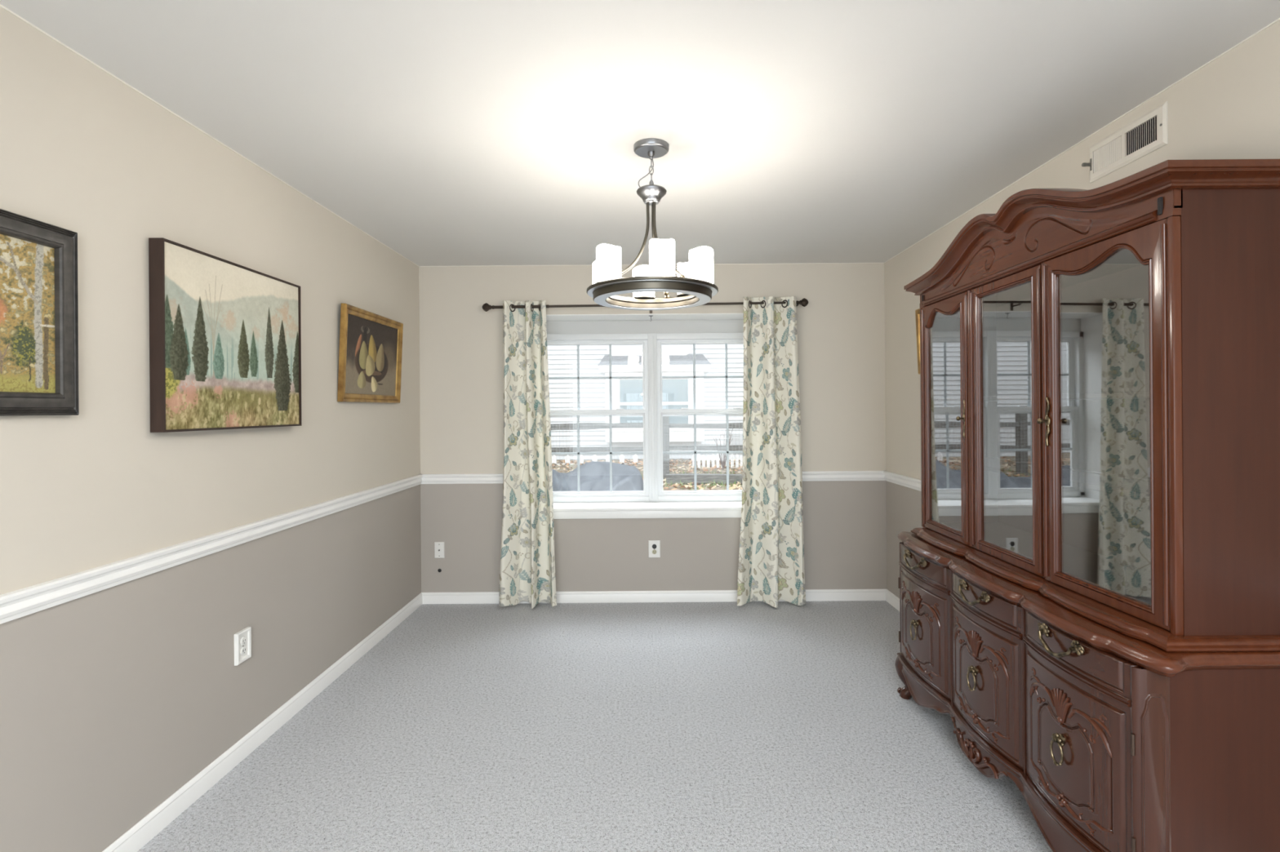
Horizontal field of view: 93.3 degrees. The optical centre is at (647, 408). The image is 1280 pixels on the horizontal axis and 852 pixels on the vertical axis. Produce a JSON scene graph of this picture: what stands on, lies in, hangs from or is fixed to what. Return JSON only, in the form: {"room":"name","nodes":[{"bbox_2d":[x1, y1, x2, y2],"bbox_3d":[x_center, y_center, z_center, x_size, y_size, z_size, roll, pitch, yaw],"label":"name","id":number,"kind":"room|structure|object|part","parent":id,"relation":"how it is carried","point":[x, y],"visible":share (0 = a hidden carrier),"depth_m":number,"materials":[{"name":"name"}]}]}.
{"room":"dining room","nodes":[
{"label":"dining room","id":0,"kind":"room"},
{"bbox_2d":[0,6,421,851],"bbox_3d":[-1.718,0.239,0.660,0.150,2.540,8.120,0,0,0],"label":"wall","id":1,"kind":"structure","parent":0,"point":[113,700],"depth_m":2.01,"materials":[{"name":"paint"}]},
{"bbox_2d":[0,208,79,416],"bbox_3d":[-1.630,-0.243,1.373,0.029,0.522,0.706,0,0,0],"label":"painting","id":2,"kind":"object","parent":1,"relation":"attached to","point":[39,295],"visible":1,"depth_m":1.61,"materials":[{"name":"grey wood"}]},
{"bbox_2d":[0,474,422,624],"bbox_3d":[-1.628,0.508,0.485,0.026,0.071,7.770,0,0,0],"label":"trim","id":3,"kind":"structure","parent":1,"relation":"attached to","point":[14,605],"depth_m":2.03,"materials":[{"name":"white paint"}]},
{"bbox_2d":[148,237,302,432],"bbox_3d":[-1.621,-0.243,2.391,0.048,0.643,0.792,0,0,0],"label":"landscape painting","id":4,"kind":"object","parent":1,"relation":"attached to","point":[225,335],"visible":1,"depth_m":2.26,"materials":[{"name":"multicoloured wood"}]},
{"bbox_2d":[234,626,251,666],"bbox_3d":[-1.630,0.956,2.437,0.015,0.124,0.084,0,0,0],"label":"wall outlet","id":5,"kind":"object","parent":1,"relation":"attached to","point":[242,639],"visible":1,"depth_m":2.43,"materials":[{"name":"white plastic"}]},
{"bbox_2d":[240,646,246,655],"bbox_3d":[-1.628,0.976,2.437,0.005,0.033,0.033,0,0,0],"label":"socket","id":6,"kind":"object","parent":5,"relation":"attached to","point":[242,649],"depth_m":2.43,"materials":[{"name":"white plastic"}]},
{"bbox_2d":[240,636,246,645],"bbox_3d":[-1.629,0.937,2.437,0.005,0.033,0.033,0,0,0],"label":"socket","id":7,"kind":"object","parent":5,"relation":"attached to","point":[242,639],"depth_m":2.43,"materials":[{"name":"white plastic"}]},
{"bbox_2d":[102,592,422,851],"bbox_3d":[-1.628,1.368,0.485,0.013,0.080,7.770,0,0,0],"label":"baseboard","id":8,"kind":"structure","parent":1,"relation":"attached to","point":[157,820],"depth_m":2.42,"materials":[{"name":"white paint"}]},
{"bbox_2d":[337,302,403,403],"bbox_3d":[-1.620,-0.299,3.579,0.051,0.522,0.753,0,0,0],"label":"framed picture","id":9,"kind":"object","parent":1,"relation":"attached to","point":[371,352],"visible":1,"depth_m":3.51,"materials":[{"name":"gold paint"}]},
{"bbox_2d":[137,600,1052,851],"bbox_3d":[0.048,1.446,0.495,3.665,0.100,7.790,0,0,0],"label":"floor","id":10,"kind":"structure","parent":0,"point":[725,726],"depth_m":2.47,"materials":[{"name":"grey carpet"}]},
{"bbox_2d":[894,531,1279,851],"bbox_3d":[1.432,0.995,2.208,0.554,0.790,1.547,0,0,0],"label":"buffet","id":11,"kind":"object","parent":10,"relation":"on","point":[1111,740],"visible":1,"depth_m":1.62,"materials":[{"name":"brown wood"}]},
{"bbox_3d":[1.256,0.921,2.910,0.086,0.552,0.038,0,0,0],"label":"corner post","id":12,"kind":"part","parent":11,"relation":"part of","materials":[{"name":"brown wood"}]},
{"bbox_3d":[1.242,1.265,2.900,0.097,0.252,0.106,0,0,0],"label":"leg","id":13,"kind":"part","parent":11,"relation":"part of","materials":[{"name":"brown wood"}]},
{"bbox_3d":[1.173,0.974,2.663,0.026,0.092,0.061,0,0,0],"label":"ring pull","id":14,"kind":"part","parent":11,"relation":"part of","materials":[{"name":"gold metal"}]},
{"bbox_3d":[1.170,0.672,2.663,0.036,0.070,0.213,0,0,0],"label":"bail pull","id":15,"kind":"part","parent":11,"relation":"part of","materials":[{"name":"gold metal"}]},
{"bbox_3d":[1.208,0.741,2.663,0.056,0.018,0.474,0,0,0],"label":"drawer rail","id":16,"kind":"part","parent":11,"relation":"part of","materials":[{"name":"brown wood"}]},
{"bbox_3d":[1.214,0.688,2.663,0.059,0.085,0.474,0,0,0],"label":"drawer","id":17,"kind":"part","parent":11,"relation":"part of","materials":[{"name":"brown wood"}]},
{"bbox_3d":[1.214,0.961,2.663,0.062,0.420,0.474,0,0,0],"label":"door","id":18,"kind":"part","parent":11,"relation":"part of","materials":[{"name":"brown wood"}]},
{"bbox_3d":[1.173,0.974,2.185,0.026,0.092,0.058,0,0,0],"label":"ring pull","id":19,"kind":"part","parent":11,"relation":"part of","materials":[{"name":"gold metal"}]},
{"bbox_3d":[1.170,0.672,2.185,0.036,0.070,0.202,0,0,0],"label":"bail pull","id":20,"kind":"part","parent":11,"relation":"part of","materials":[{"name":"gold metal"}]},
{"bbox_3d":[1.208,0.741,2.185,0.056,0.018,0.450,0,0,0],"label":"drawer rail","id":21,"kind":"part","parent":11,"relation":"part of","materials":[{"name":"brown wood"}]},
{"bbox_3d":[1.214,0.688,2.185,0.059,0.085,0.450,0,0,0],"label":"drawer","id":22,"kind":"part","parent":11,"relation":"part of","materials":[{"name":"brown wood"}]},
{"bbox_3d":[1.214,0.961,2.185,0.062,0.420,0.450,0,0,0],"label":"door","id":23,"kind":"part","parent":11,"relation":"part of","materials":[{"name":"brown wood"}]},
{"bbox_3d":[1.209,1.188,2.208,0.068,0.025,1.403,0,0,0],"label":"moulding","id":24,"kind":"part","parent":11,"relation":"part of","materials":[{"name":"brown wood"}]},
{"bbox_3d":[1.173,0.974,1.730,0.026,0.092,0.054,0,0,0],"label":"ring pull","id":25,"kind":"part","parent":11,"relation":"part of","materials":[{"name":"gold metal"}]},
{"bbox_3d":[1.170,0.672,1.730,0.036,0.070,0.190,0,0,0],"label":"bail pull","id":26,"kind":"part","parent":11,"relation":"part of","materials":[{"name":"gold metal"}]},
{"bbox_3d":[1.208,0.741,1.730,0.056,0.018,0.423,0,0,0],"label":"drawer rail","id":27,"kind":"part","parent":11,"relation":"part of","materials":[{"name":"brown wood"}]},
{"bbox_3d":[1.214,0.961,1.730,0.062,0.420,0.423,0,0,0],"label":"door","id":28,"kind":"part","parent":11,"relation":"part of","materials":[{"name":"brown wood"}]},
{"bbox_3d":[1.214,0.688,1.730,0.059,0.085,0.423,0,0,0],"label":"drawer","id":29,"kind":"part","parent":11,"relation":"part of","materials":[{"name":"brown wood"}]},
{"bbox_2d":[903,158,1279,652],"bbox_3d":[1.468,-0.072,2.221,0.445,1.342,1.509,0,0,0],"label":"china hutch","id":30,"kind":"object","parent":11,"relation":"on","point":[1100,366],"visible":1,"depth_m":1.91,"materials":[{"name":"brown wood"}]},
{"bbox_3d":[1.332,0.040,2.701,0.025,1.048,0.407,0,0,0],"label":"door frame","id":31,"kind":"part","parent":30,"relation":"part of","materials":[{"name":"brown wood"}]},
{"bbox_3d":[1.303,0.040,2.516,0.034,0.019,0.019,0,0,0],"label":"knob","id":32,"kind":"part","parent":30,"relation":"part of","materials":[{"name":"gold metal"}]},
{"bbox_3d":[1.319,0.042,2.516,0.012,0.160,0.022,0,0,0],"label":"pull plate","id":33,"kind":"part","parent":30,"relation":"part of","materials":[{"name":"gold metal"}]},
{"bbox_3d":[1.516,-0.001,2.917,0.349,1.148,0.018,0,0,0],"label":"panel","id":34,"kind":"part","parent":30,"relation":"part of","materials":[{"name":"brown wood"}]},
{"bbox_3d":[1.332,0.040,2.250,0.025,1.048,0.440,0,0,0],"label":"door frame","id":35,"kind":"part","parent":30,"relation":"part of","materials":[{"name":"brown wood"}]},
{"bbox_3d":[1.322,-0.503,2.221,0.032,0.030,1.314,0,0,0],"label":"ledge moulding","id":36,"kind":"part","parent":30,"relation":"part of","materials":[{"name":"brown wood"}]},
{"bbox_3d":[1.294,0.040,1.978,0.034,0.019,0.019,0,0,-1],"label":"knob","id":37,"kind":"part","parent":30,"relation":"part of","materials":[{"name":"gold metal"}]},
{"bbox_2d":[937,391,1149,402],"bbox_3d":[1.539,-0.045,2.221,0.284,0.024,1.374,0,0,0],"label":"shelf","id":38,"kind":"object","parent":30,"relation":"attached to","point":[1067,396],"depth_m":2.24,"materials":[{"name":"clear glass"}]},
{"bbox_2d":[938,457,1150,500],"bbox_3d":[1.541,0.242,2.221,0.284,0.024,1.374,0,0,0],"label":"shelf","id":39,"kind":"object","parent":30,"relation":"attached to","point":[1126,482],"depth_m":2.15,"materials":[{"name":"clear glass"}]},
{"bbox_3d":[1.310,0.042,1.979,0.012,0.160,0.022,0,0,-1],"label":"pull plate","id":40,"kind":"part","parent":30,"relation":"part of","materials":[{"name":"gold metal"}]},
{"bbox_3d":[1.686,-0.003,2.221,0.010,1.148,1.378,0,0,0],"label":"panel","id":41,"kind":"part","parent":30,"relation":"part of","materials":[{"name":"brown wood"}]},
{"bbox_3d":[1.474,-0.647,2.221,0.424,0.193,1.509,0,0,0],"label":"cornice","id":42,"kind":"part","parent":30,"relation":"part of","materials":[{"name":"brown wood"}]},
{"bbox_3d":[1.473,0.584,2.206,0.445,0.032,1.444,0,0,0],"label":"moulding","id":43,"kind":"part","parent":30,"relation":"part of","materials":[{"name":"brown wood"}]},
{"bbox_3d":[1.327,0.040,1.769,0.025,1.048,0.466,0,0,-1],"label":"door frame","id":44,"kind":"part","parent":30,"relation":"part of","materials":[{"name":"brown wood"}]},
{"bbox_3d":[1.516,-0.001,1.525,0.349,1.148,0.018,0,0,0],"label":"panel","id":45,"kind":"part","parent":30,"relation":"part of","materials":[{"name":"brown wood"}]},
{"bbox_3d":[1.256,0.921,1.505,0.086,0.552,0.038,0,0,0],"label":"corner post","id":46,"kind":"part","parent":11,"relation":"part of","materials":[{"name":"brown wood"}]},
{"bbox_3d":[1.495,0.964,1.504,0.406,0.642,0.016,0,0,0],"label":"panel","id":47,"kind":"part","parent":11,"relation":"part of","materials":[{"name":"brown wood"}]},
{"bbox_2d":[0,0,1279,266],"bbox_3d":[0.029,-1.094,0.660,3.665,0.100,8.120,0,0,0],"label":"ceiling","id":48,"kind":"structure","parent":0,"point":[446,132],"depth_m":2.03,"materials":[{"name":"white paint"}]},
{"bbox_2d":[586,137,718,310],"bbox_3d":[0.017,-0.737,2.400,0.536,0.615,0.536,0,0,0],"label":"chandelier","id":49,"kind":"object","parent":48,"relation":"hanging from","point":[694,286],"visible":1,"depth_m":2.29,"materials":[{"name":"grey metal"}]},
{"bbox_3d":[-0.176,-0.539,2.452,0.094,0.124,0.094,0,0,0],"label":"lamp shade","id":50,"kind":"part","parent":49,"relation":"part of","materials":[{"name":"white glass"}]},
{"bbox_3d":[-0.146,-0.546,2.285,0.094,0.138,0.094,0,0,0],"label":"lamp shade","id":51,"kind":"part","parent":49,"relation":"part of","materials":[{"name":"white glass"}]},
{"bbox_3d":[-0.084,-0.640,2.382,0.188,0.354,0.012,0,0,-10],"label":"arm","id":52,"kind":"part","parent":49,"relation":"part of","materials":[{"name":"grey metal"}]},
{"bbox_3d":[-0.016,-0.544,2.598,0.094,0.132,0.094,0,0,0],"label":"lamp shade","id":53,"kind":"part","parent":49,"relation":"part of","materials":[{"name":"white glass"}]},
{"bbox_3d":[-0.006,-0.932,2.391,0.063,0.124,0.012,0,0,-3],"label":"cord","id":54,"kind":"part","parent":49,"relation":"part of","materials":[{"name":"grey metal"}]},
{"bbox_3d":[0.053,-0.641,2.497,0.012,0.354,0.188,0,0,20],"label":"arm","id":55,"kind":"part","parent":49,"relation":"part of","materials":[{"name":"grey metal"}]},
{"bbox_3d":[0.053,-0.546,2.202,0.094,0.136,0.094,0,0,0],"label":"lamp shade","id":56,"kind":"part","parent":49,"relation":"part of","materials":[{"name":"white"}]},
{"bbox_3d":[0.084,-0.642,2.321,0.012,0.354,0.188,0,0,-40],"label":"arm","id":57,"kind":"part","parent":49,"relation":"part of","materials":[{"name":"grey metal"}]},
{"bbox_3d":[0.172,-0.545,2.529,0.094,0.132,0.094,0,0,0],"label":"lamp shade","id":58,"kind":"part","parent":49,"relation":"part of","materials":[{"name":"white glass"}]},
{"bbox_3d":[0.207,-0.549,2.331,0.094,0.138,0.094,0,0,0],"label":"lamp shade","id":59,"kind":"part","parent":49,"relation":"part of","materials":[{"name":"white glass"}]},
{"bbox_2d":[418,263,886,592],"bbox_3d":[0.039,0.226,4.545,3.365,2.540,0.350,0,0,0],"label":"wall","id":60,"kind":"structure","parent":0,"point":[841,328],"depth_m":4.37,"materials":[{"name":"paint"}]},
{"bbox_2d":[434,542,444,558],"bbox_3d":[-1.503,1.021,4.362,0.070,0.116,0.016,0,0,0],"label":"cable wall plate","id":61,"kind":"object","parent":60,"relation":"attached to","point":[438,546],"visible":1,"depth_m":4.36,"materials":[{"name":"white plastic"}]},
{"bbox_2d":[546,319,743,334],"bbox_3d":[0.035,-0.630,4.681,1.816,0.115,0.078,0,0,0],"label":"trim","id":62,"kind":"structure","parent":60,"relation":"attached to","point":[629,326],"depth_m":4.64,"materials":[{"name":"grey paint"}]},
{"bbox_2d":[546,313,743,320],"bbox_3d":[0.040,0.012,4.506,1.816,1.399,0.272,0,0,0],"label":"trim","id":63,"kind":"structure","parent":60,"relation":"attached to","point":[655,316],"depth_m":4.48,"materials":[{"name":"white paint"}]},
{"bbox_2d":[546,333,743,502],"bbox_3d":[0.041,0.068,4.651,1.816,1.288,0.098,0,0,0],"label":"window","id":64,"kind":"structure","parent":60,"relation":"in","point":[652,411],"depth_m":4.63,"materials":[{"name":"white plastic"}]},
{"bbox_2d":[548,344,642,409],"bbox_3d":[-0.410,-0.240,4.675,0.753,0.526,0.008,0,0,0],"label":"grille","id":65,"kind":"object","parent":64,"relation":"attached to","point":[610,377],"depth_m":4.67,"materials":[{"name":"grey"}]},
{"bbox_3d":[-0.410,-0.240,4.676,0.829,0.602,0.028,0,0,0],"label":"sash","id":66,"kind":"part","parent":64,"relation":"part of","materials":[{"name":"white plastic"}]},
{"bbox_2d":[551,415,643,491],"bbox_3d":[-0.406,0.342,4.644,0.753,0.594,0.008,0,0,0],"label":"grille","id":67,"kind":"object","parent":64,"relation":"attached to","point":[578,453],"depth_m":4.64,"materials":[{"name":"grey"}]},
{"bbox_3d":[-0.406,0.338,4.643,0.829,0.678,0.034,0,0,0],"label":"sash","id":68,"kind":"part","parent":64,"relation":"part of","materials":[{"name":"white plastic"}]},
{"bbox_3d":[0.487,-0.247,4.676,0.829,0.602,0.028,0,0,0],"label":"sash","id":69,"kind":"part","parent":64,"relation":"part of","materials":[{"name":"white plastic"}]},
{"bbox_3d":[0.491,0.331,4.643,0.829,0.678,0.034,0,0,0],"label":"sash","id":70,"kind":"part","parent":64,"relation":"part of","materials":[{"name":"white plastic"}]},
{"bbox_2d":[662,343,743,408],"bbox_3d":[0.487,-0.247,4.675,0.753,0.526,0.008,0,0,0],"label":"grille","id":71,"kind":"object","parent":64,"relation":"attached to","point":[726,376],"depth_m":4.67,"materials":[{"name":"grey"}]},
{"bbox_2d":[662,414,742,490],"bbox_3d":[0.491,0.335,4.644,0.753,0.594,0.008,0,0,0],"label":"grille","id":72,"kind":"object","parent":64,"relation":"attached to","point":[695,452],"depth_m":4.64,"materials":[{"name":"grey"}]},
{"bbox_2d":[482,297,808,313],"bbox_3d":[-0.015,-0.728,4.304,2.304,0.092,0.131,0,0,0],"label":"curtain rod","id":73,"kind":"object","parent":60,"relation":"attached to","point":[804,302],"visible":0.5,"depth_m":4.26,"materials":[{"name":"brown metal"}]},
{"bbox_3d":[-0.908,-0.721,4.270,0.425,0.024,0.021,0,0,0],"label":"thick rod","id":74,"kind":"part","parent":73,"relation":"part of","materials":[{"name":"brown metal"}]},
{"bbox_2d":[498,300,556,608],"bbox_3d":[-0.842,0.310,4.251,0.405,2.157,0.136,0,0,0],"label":"curtain","id":75,"kind":"object","parent":73,"relation":"hanging from","point":[527,557],"visible":1,"depth_m":4.26,"materials":[{"name":"fabric"}]},
{"bbox_3d":[0.174,-0.738,4.270,1.760,0.030,0.016,0,0,0],"label":"thin rod","id":76,"kind":"part","parent":73,"relation":"part of","materials":[{"name":"brown metal"}]},
{"bbox_2d":[737,296,805,608],"bbox_3d":[0.856,0.291,4.251,0.482,2.173,0.135,0,0,0],"label":"curtain","id":77,"kind":"object","parent":73,"relation":"hanging from","point":[771,567],"visible":1,"depth_m":4.25,"materials":[{"name":"fabric"}]},
{"bbox_2d":[553,501,742,519],"bbox_3d":[0.046,0.751,4.524,1.876,0.078,0.352,0,0,0],"label":"trim","id":78,"kind":"structure","parent":60,"relation":"attached to","point":[712,509],"depth_m":4.36,"materials":[{"name":"white paint"}]},
{"bbox_2d":[421,471,884,484],"bbox_3d":[0.041,0.495,4.357,3.365,0.071,0.026,0,0,0],"label":"trim","id":79,"kind":"structure","parent":60,"relation":"attached to","point":[807,476],"depth_m":4.35,"materials":[{"name":"white paint"}]},
{"bbox_2d":[422,589,886,604],"bbox_3d":[0.048,1.356,4.364,3.365,0.080,0.013,0,0,0],"label":"baseboard","id":80,"kind":"structure","parent":60,"relation":"attached to","point":[811,595],"depth_m":4.36,"materials":[{"name":"white paint"}]},
{"bbox_2d":[648,540,660,557],"bbox_3d":[0.050,1.014,4.364,0.084,0.124,0.012,0,0,0],"label":"wall outlet","id":81,"kind":"object","parent":60,"relation":"attached to","point":[654,546],"visible":1,"depth_m":4.36,"materials":[{"name":"white plastic"}]},
{"bbox_2d":[884,20,1279,598],"bbox_3d":[1.797,0.212,0.660,0.150,2.540,8.120,0,0,0],"label":"wall","id":82,"kind":"structure","parent":0,"point":[1228,108],"depth_m":2.34,"materials":[{"name":"paint"}]},
{"bbox_2d":[885,589,899,611],"bbox_3d":[1.724,1.343,0.485,0.013,0.080,7.770,0,0,0],"label":"baseboard","id":83,"kind":"structure","parent":82,"relation":"attached to","point":[891,598],"depth_m":4.23,"materials":[{"name":"white paint"}]},
{"bbox_2d":[884,471,921,491],"bbox_3d":[1.711,0.483,0.485,0.026,0.071,7.770,0,0,0],"label":"trim","id":84,"kind":"structure","parent":82,"relation":"attached to","point":[902,480],"depth_m":4.03,"materials":[{"name":"white paint"}]},
{"bbox_2d":[915,308,919,374],"bbox_3d":[1.695,-0.419,3.523,0.039,0.405,0.527,0,0,0],"label":"picture","id":85,"kind":"object","parent":82,"relation":"attached to","point":[917,311],"visible":0.21,"depth_m":3.76,"materials":[{"name":"gold metal"}]},
{"bbox_2d":[1081,101,1168,183],"bbox_3d":[1.693,-0.943,2.164,0.040,0.140,0.348,0,0,0],"label":"air vent","id":86,"kind":"object","parent":82,"relation":"in","point":[1148,133],"visible":1,"depth_m":2.14,"materials":[{"name":"white metal"}]},
{"bbox_3d":[1.690,-0.939,2.323,0.034,0.045,0.014,0,0,0],"label":"damper lever","id":87,"kind":"part","parent":86,"relation":"part of","materials":[{"name":"grey metal"}]},
{"label":"outside","id":88,"kind":"structure","parent":0,"visible":0},
{"bbox_2d":[551,458,742,490],"bbox_3d":[-0.991,1.192,10.875,26.000,0.331,12.250,0,0,0],"label":"ground","id":89,"kind":"structure","parent":88,"point":[679,464],"depth_m":10.14,"materials":[{"name":"green"}]},
{"bbox_2d":[551,461,643,491],"bbox_3d":[-1.783,0.933,6.750,3.620,0.623,2.500,0,0,0],"label":"tarp","id":90,"kind":"object","parent":89,"relation":"on","point":[594,476],"visible":0.18,"depth_m":6.84,"materials":[{"name":"plastic"}]},
{"bbox_2d":[551,454,643,465],"bbox_3d":[-1.418,0.987,11.175,3.150,0.280,0.110,0,0,0],"label":"edging","id":91,"kind":"object","parent":89,"relation":"on","point":[635,456],"visible":0.16,"depth_m":11.20,"materials":[{"name":"white"}]},
{"bbox_3d":[-1.735,0.989,11.215,0.090,0.280,0.030,0,0,0],"label":"post","id":92,"kind":"part","parent":91,"relation":"part of","materials":[{"name":"white"}]},
{"bbox_3d":[-1.483,0.987,11.215,0.090,0.280,0.030,0,0,0],"label":"post","id":93,"kind":"part","parent":91,"relation":"part of","materials":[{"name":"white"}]},
{"bbox_3d":[-1.231,0.985,11.215,0.090,0.280,0.030,0,0,0],"label":"post","id":94,"kind":"part","parent":91,"relation":"part of","materials":[{"name":"white"}]},
{"bbox_3d":[-0.979,0.983,11.215,0.090,0.280,0.030,0,0,0],"label":"post","id":95,"kind":"part","parent":91,"relation":"part of","materials":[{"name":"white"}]},
{"bbox_3d":[-0.727,0.982,11.215,0.090,0.280,0.030,0,0,0],"label":"post","id":96,"kind":"part","parent":91,"relation":"part of","materials":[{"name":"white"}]},
{"bbox_3d":[-0.475,0.980,11.215,0.090,0.280,0.030,0,0,0],"label":"post","id":97,"kind":"part","parent":91,"relation":"part of","materials":[{"name":"white"}]},
{"bbox_3d":[-0.223,0.978,11.215,0.090,0.280,0.030,0,0,0],"label":"post","id":98,"kind":"part","parent":91,"relation":"part of","materials":[{"name":"white"}]},
{"bbox_2d":[546,343,743,460],"bbox_3d":[-1.764,-1.125,12.452,21.509,5.468,1.026,0,0,1],"label":"neighbor house","id":99,"kind":"structure","parent":89,"relation":"on","point":[677,358],"depth_m":12.38,"materials":[{"name":"white siding"},{"name":"window glass"}]},
{"bbox_2d":[619,379,643,422],"bbox_3d":[-0.251,-0.102,12.045,0.600,0.960,0.006,0,0,0],"label":"window","id":100,"kind":"structure","parent":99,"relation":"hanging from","point":[630,390],"depth_m":12.04,"materials":[{"name":"grey"}]},
{"bbox_2d":[662,379,688,423],"bbox_3d":[0.509,-0.108,12.045,0.600,0.960,0.006,0,0,0],"label":"window","id":101,"kind":"structure","parent":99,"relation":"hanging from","point":[674,392],"depth_m":12.04,"materials":[{"name":"grey"}]},
{"bbox_2d":[729,432,742,445],"bbox_3d":[1.955,0.641,12.365,0.540,0.320,0.030,0,0,0],"label":"shutter","id":102,"kind":"object","parent":99,"relation":"hanging from","point":[735,436],"depth_m":12.36,"materials":[{"name":"white"}]},
{"bbox_2d":[551,416,742,479],"bbox_3d":[-1.295,0.676,8.995,15.200,1.260,0.130,0,0,0],"label":"rail fence","id":103,"kind":"object","parent":89,"relation":"on","point":[666,425],"visible":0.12,"depth_m":8.96,"materials":[{"name":"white wood"}]},
{"bbox_3d":[-1.320,0.618,9.000,3.250,0.097,0.090,0,0,0],"label":"rail","id":104,"kind":"part","parent":103,"relation":"part of","materials":[{"name":"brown wood"}]},
{"bbox_3d":[-1.323,0.270,9.000,3.250,0.119,0.090,0,0,0],"label":"rail","id":105,"kind":"part","parent":103,"relation":"part of","materials":[{"name":"brown wood"}]},
{"bbox_3d":[0.268,0.664,9.000,0.116,1.260,0.111,0,0,5],"label":"post","id":106,"kind":"part","parent":103,"relation":"part of","materials":[{"name":"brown wood"}]},
{"bbox_3d":[1.787,0.246,9.000,3.130,0.103,0.090,0,0,0],"label":"rail","id":107,"kind":"part","parent":103,"relation":"part of","materials":[{"name":"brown wood"}]},
{"bbox_3d":[1.790,0.593,9.000,3.130,0.115,0.090,0,0,0],"label":"rail","id":108,"kind":"part","parent":103,"relation":"part of","materials":[{"name":"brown wood"}]},
{"bbox_2d":[551,457,742,490],"bbox_3d":[-0.739,1.012,9.790,10.582,0.112,4.481,0,0,0],"label":"fallen leaves","id":109,"kind":"object","parent":89,"relation":"on","point":[626,461],"visible":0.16,"depth_m":9.98,"materials":[{"name":"orange plant"}]},
{"bbox_2d":[666,473,742,484],"bbox_3d":[1.832,0.952,8.300,3.150,0.126,0.180,0,0,0],"label":"landscape timber","id":110,"kind":"object","parent":89,"relation":"on","point":[687,477],"visible":0.29,"depth_m":8.21,"materials":[{"name":"brown wood"}]},
{"bbox_2d":[692,453,742,468],"bbox_3d":[1.307,0.956,10.508,1.080,0.380,0.035,0,0,0],"label":"picket fence","id":111,"kind":"object","parent":89,"relation":"on","point":[731,458],"visible":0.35,"depth_m":10.49,"materials":[{"name":"white wood"}]},
{"bbox_2d":[713,429,733,470],"bbox_3d":[1.230,0.649,9.798,0.316,0.680,0.241,0,0,0],"label":"bare shrub","id":112,"kind":"object","parent":89,"relation":"on","point":[725,456],"visible":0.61,"depth_m":9.77,"materials":[{"name":"brown plant"}]}
]}

